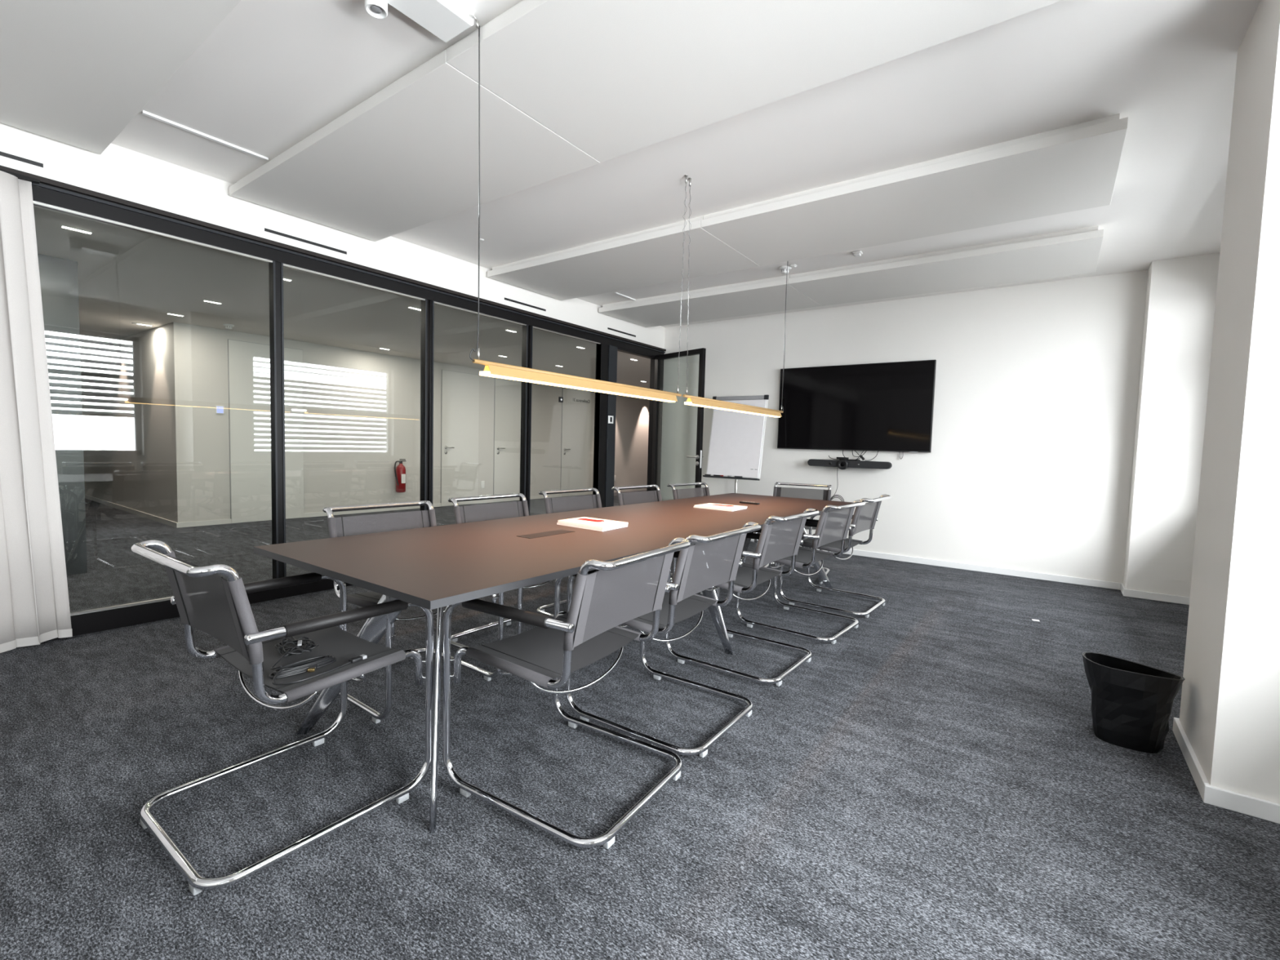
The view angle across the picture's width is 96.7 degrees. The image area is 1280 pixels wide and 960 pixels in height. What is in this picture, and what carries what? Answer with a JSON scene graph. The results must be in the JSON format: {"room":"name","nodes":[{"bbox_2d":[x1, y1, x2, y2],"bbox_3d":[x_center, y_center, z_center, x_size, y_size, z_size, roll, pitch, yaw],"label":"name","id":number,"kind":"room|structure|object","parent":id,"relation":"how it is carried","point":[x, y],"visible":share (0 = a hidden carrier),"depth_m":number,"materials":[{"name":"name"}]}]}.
{"room":"office","nodes":[
{"label":"office","id":0,"kind":"room"},
{"bbox_2d":[37,253,87,575],"bbox_3d":[-4.930,-0.484,4.364,0.430,2.500,0.880,4,4,36],"label":"wall","id":1,"kind":"structure","parent":0,"point":[59,277],"depth_m":4.52,"materials":[{"name":"grey"}]},
{"bbox_2d":[80,323,175,521],"bbox_3d":[-7.627,-0.805,8.444,4.750,2.500,0.120,4,4,36],"label":"wall","id":2,"kind":"structure","parent":0,"point":[127,408],"depth_m":8.05,"materials":[{"name":"beige paint"}]},
{"bbox_2d":[0,122,665,348],"bbox_3d":[-2.525,-1.795,3.993,0.100,0.301,9.598,4,4,36],"label":"wall","id":3,"kind":"structure","parent":0,"point":[118,171],"depth_m":3.80,"materials":[{"name":"paint"}]},
{"bbox_2d":[0,151,43,167],"bbox_3d":[-3.340,-1.661,2.795,0.002,0.020,0.573,4,4,36],"label":"air vent","id":4,"kind":"object","parent":3,"relation":"in","point":[2,153],"visible":1,"depth_m":2.96,"materials":[{"name":"black plastic"}]},
{"bbox_2d":[0,168,72,653],"bbox_3d":[-3.768,-0.308,2.229,0.094,2.461,2.167,4,4,36],"label":"curtain","id":5,"kind":"object","parent":3,"relation":"hanging from","point":[34,602],"visible":1,"depth_m":2.99,"materials":[{"name":"fabric"}]},
{"bbox_2d":[264,227,346,254],"bbox_3d":[-2.391,-1.714,4.099,0.002,0.020,0.557,4,4,36],"label":"air vent","id":6,"kind":"object","parent":3,"relation":"in","point":[265,229],"visible":1,"depth_m":4.08,"materials":[{"name":"black plastic"}]},
{"bbox_2d":[0,164,666,640],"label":"window frame","id":7,"kind":"structure","parent":3,"relation":"in","point":[273,265],"depth_m":3.99,"materials":[{"name":"black metal"}]},
{"bbox_2d":[277,262,428,577],"bbox_3d":[-2.227,-0.413,4.520,0.073,2.252,1.180,4,4,36],"label":"window frame","id":8,"kind":"structure","parent":3,"relation":"in","point":[424,302],"depth_m":4.14,"materials":[{"name":"black metal"}]},
{"bbox_2d":[426,300,528,510],"bbox_3d":[-1.533,-0.451,5.473,0.073,2.252,1.142,4,4,36],"label":"window","id":9,"kind":"structure","parent":3,"relation":"in","point":[525,335],"depth_m":5.09,"materials":[{"name":"black metal"}]},
{"bbox_2d":[504,297,546,311],"bbox_3d":[-1.160,-1.782,5.788,0.002,0.020,0.560,4,4,36],"label":"air vent","id":10,"kind":"object","parent":3,"relation":"in","point":[506,299],"visible":1,"depth_m":5.77,"materials":[{"name":"black plastic"}]},
{"bbox_2d":[525,325,601,515],"bbox_3d":[-0.844,-0.490,6.418,0.073,2.252,1.163,4,4,36],"label":"door frame","id":11,"kind":"structure","parent":3,"relation":"in","point":[531,327],"depth_m":5.96,"materials":[{"name":"black metal"}]},
{"bbox_2d":[592,342,617,507],"bbox_3d":[-0.434,-0.454,6.987,0.095,2.370,0.296,4,4,36],"label":"trim","id":12,"kind":"structure","parent":3,"relation":"attached to","point":[606,434],"depth_m":6.93,"materials":[{"name":"black metal"}]},
{"bbox_2d":[608,415,613,423],"bbox_3d":[-0.359,-0.739,6.970,0.013,0.094,0.094,4,4,36],"label":"controller","id":13,"kind":"object","parent":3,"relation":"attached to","point":[610,417],"visible":1,"depth_m":6.96,"materials":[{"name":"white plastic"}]},
{"bbox_2d":[607,327,635,337],"bbox_3d":[-0.221,-1.834,7.077,0.002,0.020,0.568,4,4,36],"label":"air vent","id":14,"kind":"object","parent":3,"relation":"in","point":[608,328],"visible":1,"depth_m":7.07,"materials":[{"name":"black plastic"}]},
{"bbox_2d":[33,204,650,388],"bbox_3d":[-3.743,-2.103,10.130,9.100,0.100,18.100,4,4,36],"label":"ceiling","id":15,"kind":"structure","parent":0,"point":[126,276],"depth_m":5.96,"materials":[{"name":"white"}]},
{"bbox_2d":[60,225,92,234],"bbox_3d":[-3.747,-1.665,3.788,0.036,0.009,0.146,4,4,36],"label":"recessed light","id":16,"kind":"object","parent":15,"relation":"in","point":[62,226],"visible":1,"depth_m":3.78,"materials":[{"name":"white plastic"}]},
{"bbox_2d":[167,312,183,316],"bbox_3d":[-5.245,-1.866,6.428,0.036,0.009,0.146,4,4,36],"label":"recessed light","id":17,"kind":"object","parent":15,"relation":"in","point":[167,313],"visible":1,"depth_m":6.42,"materials":[{"name":"white plastic"}]},
{"bbox_2d":[203,299,222,304],"bbox_3d":[-4.324,-1.800,5.760,0.036,0.009,0.146,4,4,36],"label":"recessed light","id":18,"kind":"object","parent":15,"relation":"in","point":[204,300],"visible":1,"depth_m":5.76,"materials":[{"name":"white plastic"}]},
{"bbox_2d":[222,323,234,328],"bbox_3d":[-5.018,-1.870,6.946,0.110,0.050,0.110,4,4,36],"label":"detector","id":19,"kind":"object","parent":15,"relation":"attached to","point":[227,326],"visible":1,"depth_m":6.92,"materials":[{"name":"white plastic"}]},
{"bbox_2d":[408,306,421,310],"bbox_3d":[-2.287,-1.746,5.801,0.036,0.009,0.146,4,4,36],"label":"recessed light","id":20,"kind":"object","parent":15,"relation":"in","point":[410,306],"visible":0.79,"depth_m":5.79,"materials":[{"name":"white plastic"}]},
{"bbox_2d":[170,321,649,522],"bbox_3d":[-1.966,-0.871,12.104,0.100,2.500,12.700,4,4,36],"label":"wall","id":21,"kind":"structure","parent":0,"point":[362,409],"depth_m":8.68,"materials":[{"name":"beige paint"}]},
{"bbox_2d":[215,405,224,413],"bbox_3d":[-5.383,-0.899,7.294,0.015,0.100,0.090,4,4,36],"label":"controller","id":22,"kind":"object","parent":21,"relation":"attached to","point":[219,409],"visible":1,"depth_m":7.29,"materials":[{"name":"white plastic"}]},
{"bbox_2d":[227,338,304,523],"bbox_3d":[-5.063,-0.636,7.753,0.021,2.386,0.902,4,4,36],"label":"door","id":23,"kind":"structure","parent":21,"relation":"in","point":[248,362],"depth_m":7.65,"materials":[{"name":"grey plastic"}]},
{"bbox_2d":[84,488,646,528],"bbox_3d":[-3.917,0.210,13.559,4.865,0.060,12.715,4,4,36],"label":"baseboard","id":24,"kind":"structure","parent":21,"relation":"attached to","point":[151,517],"depth_m":8.46,"materials":[{"name":"white"}]},
{"bbox_2d":[394,458,405,492],"bbox_3d":[-3.901,-0.071,9.267,0.168,0.540,0.211,0,4,-19],"label":"fire extinguisher","id":25,"kind":"object","parent":21,"relation":"attached to","point":[400,471],"visible":1,"depth_m":9.21,"materials":[{"name":"red metal"}]},
{"bbox_2d":[440,369,479,506],"bbox_3d":[-3.211,-0.735,10.243,0.084,2.386,0.792,4,4,36],"label":"door","id":26,"kind":"structure","parent":21,"relation":"in","point":[460,398],"depth_m":10.22,"materials":[{"name":"white wood"}]},
{"bbox_2d":[480,480,484,488],"bbox_3d":[-2.964,0.087,10.728,0.012,0.140,0.080,4,4,36],"label":"socket","id":27,"kind":"object","parent":21,"relation":"attached to","point":[482,482],"visible":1,"depth_m":10.72,"materials":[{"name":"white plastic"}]},
{"bbox_2d":[493,377,521,502],"bbox_3d":[-2.502,-0.765,11.217,0.084,2.366,0.882,4,4,36],"label":"door","id":28,"kind":"structure","parent":21,"relation":"in","point":[507,401],"depth_m":11.12,"materials":[{"name":"white wood"}]},
{"bbox_2d":[560,387,591,496],"bbox_3d":[-1.401,-0.826,12.728,0.084,2.366,0.942,4,4,36],"label":"door","id":29,"kind":"structure","parent":21,"relation":"in","point":[575,415],"depth_m":12.71,"materials":[{"name":"white wood"}]},
{"bbox_2d":[0,489,1279,959],"bbox_3d":[-1.350,0.667,8.499,15.200,0.100,18.300,4,4,36],"label":"floor","id":30,"kind":"structure","parent":0,"point":[936,781],"depth_m":1.89,"materials":[{"name":"carpet"}]},
{"bbox_2d":[131,539,433,895],"bbox_3d":[-1.108,0.606,1.801,0.594,0.845,0.649,4,4,35],"label":"chair","id":31,"kind":"object","parent":30,"relation":"on","point":[210,603],"visible":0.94,"depth_m":1.70,"materials":[{"name":"silver metal"}]},
{"bbox_2d":[270,636,319,670],"bbox_3d":[-1.110,0.540,1.834,0.132,0.043,0.349,-1,4,-32],"label":"cable","id":32,"kind":"object","parent":31,"relation":"on","point":[298,642],"visible":0.95,"depth_m":1.83,"materials":[{"name":"black plastic"}]},
{"bbox_2d":[268,654,366,684],"bbox_3d":[-0.971,0.556,1.695,0.144,0.027,0.253,3,4,26],"label":"coiled cable","id":33,"kind":"object","parent":31,"relation":"on","point":[310,664],"visible":1,"depth_m":1.68,"materials":[{"name":"black rubber"}]},
{"bbox_2d":[322,500,503,723],"bbox_3d":[-1.077,0.554,2.673,0.649,0.845,0.594,4,4,37],"label":"chair","id":34,"kind":"object","parent":30,"relation":"on","point":[340,526],"visible":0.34,"depth_m":2.69,"materials":[{"name":"grey fabric"}]},
{"bbox_2d":[448,493,553,648],"bbox_3d":[-0.695,0.529,3.264,0.649,0.845,0.594,4,4,35],"label":"chair","id":35,"kind":"object","parent":30,"relation":"on","point":[477,513],"visible":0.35,"depth_m":3.34,"materials":[{"name":"grey fabric"}]},
{"bbox_2d":[253,493,852,834],"bbox_3d":[0.155,0.590,3.490,1.143,0.742,4.018,4,4,36],"label":"conference table","id":36,"kind":"object","parent":30,"relation":"on","point":[437,566],"visible":0.71,"depth_m":2.24,"materials":[{"name":"laminate"}]},
{"bbox_2d":[556,516,627,531],"bbox_3d":[-0.248,0.227,2.977,0.327,0.026,0.228,4,4,36],"label":"stack","id":37,"kind":"object","parent":36,"relation":"on","point":[584,522],"visible":1,"depth_m":2.93,"materials":[{"name":"paper"}]},
{"bbox_2d":[693,502,746,511],"bbox_3d":[0.569,0.189,4.022,0.312,0.020,0.254,4,4,36],"label":"stack","id":38,"kind":"object","parent":36,"relation":"on","point":[731,508],"visible":1,"depth_m":3.97,"materials":[{"name":"paper"}]},
{"bbox_2d":[739,501,759,504],"bbox_3d":[0.847,0.176,4.409,0.160,0.016,0.036,4,5,40],"label":"remote control","id":39,"kind":"object","parent":36,"relation":"on","point":[743,502],"visible":1,"depth_m":4.39,"materials":[{"name":"black plastic"}]},
{"bbox_2d":[442,537,690,848],"bbox_3d":[-0.234,0.620,1.975,0.649,0.845,0.594,4,4,32],"label":"chair","id":40,"kind":"object","parent":30,"relation":"on","point":[624,589],"visible":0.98,"depth_m":1.86,"materials":[{"name":"black leather"}]},
{"bbox_2d":[536,488,601,617],"bbox_3d":[-0.293,0.503,3.867,0.649,0.845,0.594,4,4,38],"label":"chair","id":41,"kind":"object","parent":30,"relation":"on","point":[557,504],"visible":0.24,"depth_m":3.97,"materials":[{"name":"black leather"}]},
{"bbox_2d":[611,484,702,594],"bbox_3d":[0.171,0.483,4.416,0.649,0.845,0.594,4,4,38],"label":"chair","id":42,"kind":"object","parent":30,"relation":"on","point":[638,497],"visible":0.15,"depth_m":4.52,"materials":[{"name":"black leather"}]},
{"bbox_2d":[564,521,760,757],"bbox_3d":[0.114,0.599,2.479,0.649,0.845,0.594,4,4,35],"label":"chair","id":43,"kind":"object","parent":30,"relation":"on","point":[713,562],"visible":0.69,"depth_m":2.35,"materials":[{"name":"grey fabric"}]},
{"bbox_2d":[666,481,760,589],"bbox_3d":[0.622,0.464,4.938,0.649,0.845,0.594,4,5,40],"label":"chair","id":44,"kind":"object","parent":30,"relation":"on","point":[700,491],"visible":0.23,"depth_m":5.05,"materials":[{"name":"grey fabric"}]},
{"bbox_2d":[702,395,768,542],"bbox_3d":[1.185,-0.117,6.901,0.730,1.796,0.557,4,4,36],"label":"flipchart","id":45,"kind":"object","parent":30,"relation":"on","point":[736,442],"visible":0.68,"depth_m":6.79,"materials":[{"name":"white plastic"}]},
{"bbox_2d":[702,475,759,480],"bbox_3d":[1.075,-0.026,6.763,0.715,0.028,0.078,4,4,36],"label":"tray","id":46,"kind":"object","parent":45,"relation":"on","point":[757,477],"depth_m":6.69,"materials":[{"name":"grey metal"}]},
{"bbox_2d":[664,508,818,686],"bbox_3d":[0.572,0.571,3.148,0.649,0.845,0.594,4,4,36],"label":"chair","id":47,"kind":"object","parent":30,"relation":"on","point":[780,540],"visible":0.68,"depth_m":3.02,"materials":[{"name":"grey fabric"}]},
{"bbox_2d":[755,481,831,584],"bbox_3d":[1.444,0.466,5.286,0.594,0.845,0.649,3,4,26],"label":"chair","id":48,"kind":"object","parent":30,"relation":"on","point":[803,493],"visible":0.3,"depth_m":5.47,"materials":[{"name":"grey fabric"}]},
{"bbox_2d":[735,499,865,644],"bbox_3d":[1.073,0.546,3.786,0.649,0.845,0.594,4,4,39],"label":"chair","id":49,"kind":"object","parent":30,"relation":"on","point":[833,526],"visible":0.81,"depth_m":3.68,"materials":[{"name":"grey fabric"}]},
{"bbox_2d":[778,494,891,617],"bbox_3d":[1.494,0.524,4.345,0.649,0.845,0.594,4,4,38],"label":"chair","id":50,"kind":"object","parent":30,"relation":"on","point":[864,517],"visible":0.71,"depth_m":4.23,"materials":[{"name":"grey fabric"}]},
{"bbox_2d":[1081,651,1185,753],"bbox_3d":[2.013,0.917,2.346,0.325,0.331,0.222,4,4,36],"label":"waste bin","id":51,"kind":"object","parent":30,"relation":"on","point":[1131,704],"visible":1,"depth_m":2.28,"materials":[{"name":"black plastic"}]},
{"bbox_2d":[1179,0,1279,804],"bbox_3d":[2.395,-0.284,1.943,0.570,2.797,0.602,4,4,36],"label":"wall pier","id":52,"kind":"object","parent":30,"relation":"on","point":[1229,713],"visible":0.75,"depth_m":1.91,"materials":[{"name":"paint"}]},
{"bbox_2d":[1172,717,1279,823],"bbox_3d":[2.351,1.080,2.030,0.586,0.062,0.634,4,4,36],"label":"baseboard","id":53,"kind":"object","parent":52,"relation":"attached to","point":[1239,802],"visible":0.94,"depth_m":1.92,"materials":[{"name":"white wood"}]},
{"bbox_2d":[111,0,1260,327],"bbox_3d":[-0.132,-1.840,2.341,5.900,0.120,9.748,4,4,36],"label":"ceiling","id":54,"kind":"structure","parent":0,"point":[272,74],"depth_m":2.85,"materials":[{"name":"paint"}]},
{"bbox_2d":[0,0,240,154],"bbox_3d":[-2.373,-1.781,2.105,2.301,0.092,0.986,4,4,36],"label":"ceiling panel","id":55,"kind":"object","parent":54,"relation":"attached to","point":[74,73],"visible":1,"depth_m":2.35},
{"bbox_2d":[141,110,268,160],"bbox_3d":[-2.367,-1.883,3.130,0.024,0.012,0.571,4,4,36],"label":"slot cover","id":56,"kind":"object","parent":54,"relation":"attached to","point":[144,113],"visible":1,"depth_m":3.10,"materials":[{"name":"white plastic"}]},
{"bbox_2d":[364,0,387,18],"bbox_3d":[-0.955,-1.741,2.061,0.076,0.088,0.076,4,4,36],"label":"light","id":57,"kind":"object","parent":54,"relation":"attached to","point":[378,9],"visible":1,"depth_m":2.06,"materials":[{"name":"white plastic"}]},
{"bbox_2d":[228,44,599,241],"bbox_3d":[-1.434,-1.833,3.394,2.301,0.092,0.979,4,4,36],"label":"ceiling panel","id":58,"kind":"object","parent":54,"relation":"attached to","point":[405,157],"visible":0.85,"depth_m":3.14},
{"bbox_2d":[386,0,479,42],"bbox_3d":[-0.775,-1.757,2.109,0.183,0.052,0.301,4,4,36],"label":"junction box","id":59,"kind":"object","parent":54,"relation":"attached to","point":[446,20],"visible":1,"depth_m":2.13,"materials":[{"name":"white plastic"}]},
{"bbox_2d":[487,215,759,300],"bbox_3d":[-0.212,-1.901,5.072,2.301,0.092,0.999,4,4,36],"label":"ceiling panel","id":60,"kind":"object","parent":54,"relation":"attached to","point":[651,256],"visible":0.85,"depth_m":4.86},
{"bbox_2d":[613,292,635,300],"bbox_3d":[-0.143,-2.011,6.266,0.024,0.012,0.420,4,4,36],"label":"slot cover","id":61,"kind":"object","parent":54,"relation":"attached to","point":[616,293],"visible":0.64,"depth_m":6.22,"materials":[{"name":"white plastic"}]},
{"bbox_2d":[684,174,688,183],"bbox_3d":[0.278,-1.812,3.429,0.022,0.045,0.022,4,4,36],"label":"anchor","id":62,"kind":"object","parent":54,"relation":"attached to","point":[686,175],"visible":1,"depth_m":3.42,"materials":[{"name":"silver metal"}]},
{"bbox_2d":[469,25,686,402],"bbox_3d":[-0.194,-1.109,2.839,0.052,1.327,1.567,4,4,36],"label":"pendant lamp","id":63,"kind":"object","parent":62,"relation":"hanging from","point":[491,369],"visible":1,"depth_m":2.61,"materials":[{"name":"gold metal"}]},
{"bbox_2d":[479,370,675,402],"bbox_3d":[-0.220,-0.454,2.868,0.042,0.015,1.411,4,4,36],"label":"diffuser","id":64,"kind":"object","parent":63,"relation":"attached to","point":[508,375],"depth_m":2.71,"materials":[{"name":"beige plastic"}]},
{"bbox_2d":[598,275,821,327],"bbox_3d":[0.730,-1.953,6.365,2.301,0.092,0.964,4,4,36],"label":"ceiling panel","id":65,"kind":"object","parent":54,"relation":"attached to","point":[767,295],"visible":0.85,"depth_m":6.15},
{"bbox_2d":[446,0,1062,162],"bbox_3d":[0.422,-1.700,2.047,2.285,0.092,0.979,4,4,36],"label":"ceiling panel","id":66,"kind":"object","parent":54,"relation":"attached to","point":[611,78],"visible":1,"depth_m":2.22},
{"bbox_2d":[778,265,791,274],"bbox_3d":[1.302,-1.880,5.109,0.110,0.055,0.110,4,4,36],"label":"smoke detector","id":67,"kind":"object","parent":54,"relation":"attached to","point":[783,268],"visible":0.94,"depth_m":5.08,"materials":[{"name":"white plastic"}]},
{"bbox_2d":[852,250,862,257],"bbox_3d":[1.784,-1.853,4.671,0.070,0.030,0.070,4,4,36],"label":"sensor","id":68,"kind":"object","parent":54,"relation":"attached to","point":[859,253],"visible":1,"depth_m":4.65,"materials":[{"name":"white plastic"}]},
{"bbox_2d":[701,113,1128,266],"bbox_3d":[1.645,-1.768,3.726,2.285,0.092,0.999,4,4,36],"label":"ceiling panel","id":69,"kind":"object","parent":54,"relation":"attached to","point":[1073,167],"visible":1,"depth_m":3.46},
{"bbox_2d":[787,225,1103,306],"bbox_3d":[2.586,-1.821,5.018,2.285,0.092,0.964,4,4,36],"label":"ceiling panel","id":70,"kind":"object","parent":54,"relation":"attached to","point":[1073,252],"visible":1,"depth_m":4.78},
{"bbox_3d":[0.305,-1.813,3.465,0.022,0.045,0.022,4,4,36],"label":"anchor","id":71,"kind":"object","parent":54,"relation":"attached to","visible":0},
{"bbox_2d":[682,186,787,417],"bbox_3d":[0.761,-1.181,4.148,0.052,1.364,1.610,4,4,36],"label":"pendant lamp","id":72,"kind":"object","parent":71,"relation":"hanging from","point":[691,400],"visible":0.98,"depth_m":4.00,"materials":[{"name":"beige wood"}]},
{"bbox_2d":[684,401,780,417],"bbox_3d":[0.724,-0.507,4.163,0.042,0.015,1.452,4,4,36],"label":"diffuser","id":73,"kind":"object","parent":72,"relation":"attached to","point":[704,404],"depth_m":4.06,"materials":[{"name":"beige plastic"}]},
{"bbox_2d":[660,270,1147,583],"bbox_3d":[2.654,-0.591,6.303,5.900,2.897,0.150,4,4,36],"label":"wall","id":74,"kind":"structure","parent":0,"point":[1028,467],"depth_m":5.67,"materials":[{"name":"paint"}]},
{"bbox_2d":[617,346,663,491],"bbox_3d":[-0.041,-0.476,7.530,0.089,2.370,1.046,4,4,36],"label":"trim","id":75,"kind":"structure","parent":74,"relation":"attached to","point":[651,357],"depth_m":7.80,"materials":[{"name":"black metal"}]},
{"bbox_2d":[651,347,706,490],"bbox_3d":[0.477,-0.466,7.425,0.181,2.375,0.913,-1,4,-39],"label":"door","id":76,"kind":"structure","parent":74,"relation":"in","point":[702,352],"depth_m":7.14,"materials":[{"name":"black metal"}]},
{"bbox_2d":[830,466,844,501],"bbox_3d":[2.234,0.287,6.480,0.182,0.901,0.047,4,4,36],"label":"lead","id":77,"kind":"object","parent":74,"relation":"attached to","point":[833,496],"visible":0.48,"depth_m":6.48,"materials":[{"name":"grey plastic"}]},
{"bbox_2d":[807,458,892,469],"bbox_3d":[2.329,-0.172,6.357,0.900,0.116,0.172,4,4,36],"label":"bar","id":78,"kind":"object","parent":74,"relation":"attached to","point":[842,464],"visible":1,"depth_m":6.29,"materials":[{"name":"black plastic"}]},
{"bbox_2d":[777,360,936,452],"bbox_3d":[2.360,-0.806,6.377,1.670,0.957,0.062,4,4,36],"label":"television","id":79,"kind":"object","parent":74,"relation":"attached to","point":[882,406],"visible":1,"depth_m":6.29,"materials":[{"name":"black plastic"}]},
{"bbox_2d":[828,449,878,461],"bbox_3d":[2.370,-0.278,6.352,0.546,0.136,0.047,4,4,36],"label":"cables","id":80,"kind":"object","parent":79,"relation":"hanging from","point":[860,455],"visible":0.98,"depth_m":6.33,"materials":[{"name":"black plastic"}]},
{"bbox_2d":[751,538,1190,604],"bbox_3d":[2.405,0.825,6.270,5.500,0.062,0.290,4,4,36],"label":"baseboard","id":81,"kind":"structure","parent":74,"relation":"attached to","point":[1095,583],"depth_m":5.45,"materials":[{"name":"white"}]},
{"bbox_2d":[1123,252,1219,597],"bbox_3d":[4.463,-0.396,4.731,0.509,2.797,0.274,4,4,36],"label":"wall","id":82,"kind":"structure","parent":0,"point":[1180,298],"depth_m":4.65,"materials":[{"name":"paint"}]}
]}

